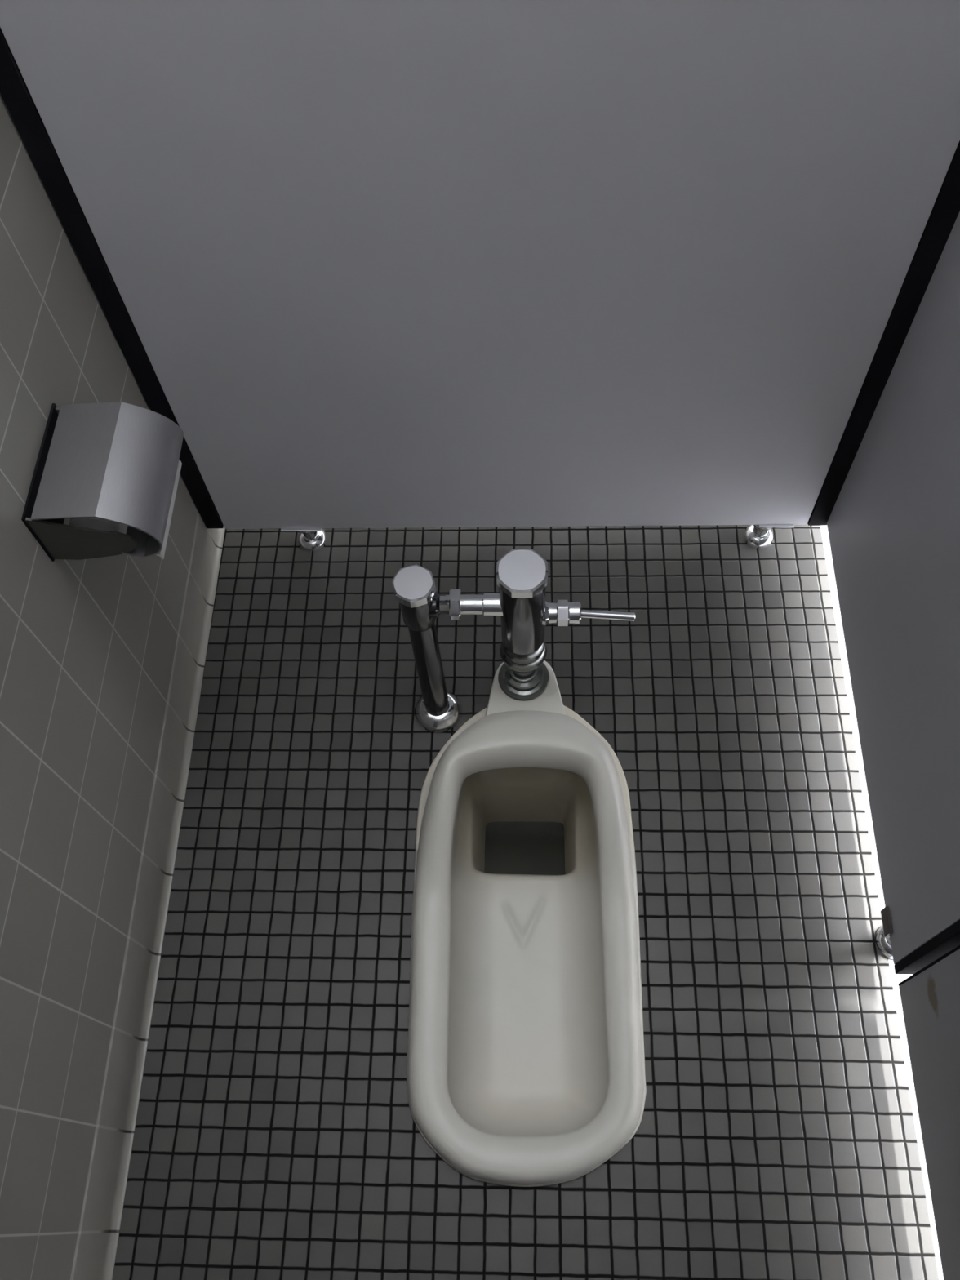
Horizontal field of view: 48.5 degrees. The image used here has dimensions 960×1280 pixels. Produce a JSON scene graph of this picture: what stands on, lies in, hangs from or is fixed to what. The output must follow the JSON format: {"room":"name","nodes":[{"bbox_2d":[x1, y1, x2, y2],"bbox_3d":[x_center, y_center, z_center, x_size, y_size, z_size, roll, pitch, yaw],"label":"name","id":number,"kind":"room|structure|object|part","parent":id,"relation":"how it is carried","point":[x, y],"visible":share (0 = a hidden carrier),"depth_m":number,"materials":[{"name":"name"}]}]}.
{"room":"public toilet stall","nodes":[
{"label":"public toilet stall","id":0,"kind":"room"},
{"bbox_2d":[0,93,199,1279],"bbox_3d":[-0.499,-0.324,0.221,0.082,2.416,3.273,-1,62,3],"label":"wall","id":1,"kind":"structure","parent":0,"point":[88,646],"depth_m":1.05,"materials":[{"name":"tile"}]},
{"bbox_2d":[21,401,183,561],"bbox_3d":[-0.361,-0.155,1.041,0.118,0.074,0.138,0,62,3],"label":"dispenser","id":2,"kind":"object","parent":1,"relation":"attached to","point":[117,462],"visible":1,"depth_m":1.02,"materials":[{"name":"metal"}]},
{"bbox_3d":[-0.419,-0.155,1.044,0.003,0.071,0.138,0,62,3],"label":"plate","id":3,"kind":"part","parent":2,"relation":"part of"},
{"bbox_3d":[-0.371,-0.212,1.075,0.090,0.069,0.003,0,62,3],"label":"plate","id":4,"kind":"part","parent":2,"relation":"part of","materials":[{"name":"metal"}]},
{"bbox_3d":[-0.373,-0.096,1.013,0.090,0.069,0.003,0,62,3],"label":"plate","id":5,"kind":"part","parent":2,"relation":"part of","materials":[{"name":"metal"}]},
{"bbox_2d":[68,459,182,559],"bbox_3d":[-0.351,-0.147,1.052,0.080,0.062,0.122,0,62,3],"label":"toilet paper","id":6,"kind":"object","parent":2,"relation":"in","point":[95,523],"visible":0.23,"depth_m":1.02,"materials":[{"name":"white paper"}]},
{"bbox_2d":[71,512,225,1279],"bbox_3d":[-0.411,0.273,1.327,0.038,0.101,3.273,-1,62,3],"label":"baseboard","id":7,"kind":"structure","parent":1,"relation":"attached to","point":[104,1202],"depth_m":1.29,"materials":[{"name":"tile"}]},
{"bbox_2d":[112,522,938,1279],"bbox_3d":[0.027,0.292,1.343,0.927,0.001,3.272,0,62,3],"label":"floor","id":8,"kind":"structure","parent":0,"point":[277,1136],"depth_m":1.30,"materials":[{"name":"tile"}]},
{"bbox_2d":[0,0,959,552],"bbox_3d":[0.004,-0.651,0.659,0.887,2.100,0.050,0,62,3],"label":"wall","id":9,"kind":"structure","parent":8,"relation":"on","point":[373,263],"depth_m":1.07,"materials":[{"name":"laminate"}]},
{"bbox_3d":[-0.259,-0.178,1.551,0.059,0.003,0.047,0,62,3],"label":"mounting plate","id":10,"kind":"part","parent":9,"relation":"part of","materials":[{"name":"silver metal"}]},
{"bbox_3d":[0.420,-0.180,1.519,0.049,0.003,0.047,0,62,3],"label":"mounting plate","id":11,"kind":"part","parent":9,"relation":"part of","materials":[{"name":"silver metal"}]},
{"bbox_2d":[406,660,646,1186],"bbox_3d":[0.058,0.343,1.371,0.280,0.319,0.645,0,62,3],"label":"toilet","id":12,"kind":"object","parent":8,"relation":"on","point":[526,1060],"visible":0.99,"depth_m":1.31,"materials":[{"name":"ceramic"}]},
{"bbox_2d":[391,549,635,733],"bbox_3d":[0.042,-0.010,1.329,0.285,0.310,0.089,-12,62,-4],"label":"valve","id":13,"kind":"object","parent":12,"relation":"attached to","point":[522,608],"visible":1,"depth_m":1.26,"materials":[{"name":"silver metal"}]},
{"bbox_2d":[542,600,635,626],"bbox_3d":[0.130,-0.032,1.271,0.112,0.032,0.030,0,62,3],"label":"handle","id":14,"kind":"object","parent":13,"relation":"attached to","point":[563,612],"depth_m":1.26,"materials":[{"name":"silver metal"}]},
{"bbox_2d":[820,525,943,1279],"bbox_3d":[0.518,0.299,1.334,0.054,0.033,3.272,0,62,3],"label":"trim","id":15,"kind":"structure","parent":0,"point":[896,979],"depth_m":1.33,"materials":[{"name":"stone"}]},
{"bbox_2d":[826,211,959,974],"bbox_3d":[0.482,-0.753,0.690,0.084,2.100,1.541,0,62,3],"label":"wall","id":16,"kind":"structure","parent":15,"relation":"on","point":[893,524],"depth_m":1.16,"materials":[{"name":"laminate"}]},
{"bbox_3d":[0.492,0.326,1.230,0.048,0.023,0.030,0,62,3],"label":"mounting plate","id":17,"kind":"part","parent":16,"relation":"part of","materials":[{"name":"silver metal"}]},
{"bbox_2d":[897,945,959,1279],"bbox_3d":[0.438,0.171,0.158,0.044,2.036,0.607,0,62,3],"label":"door","id":18,"kind":"structure","parent":16,"relation":"in","point":[930,997],"depth_m":1.07,"materials":[{"name":"laminate"}]}
]}

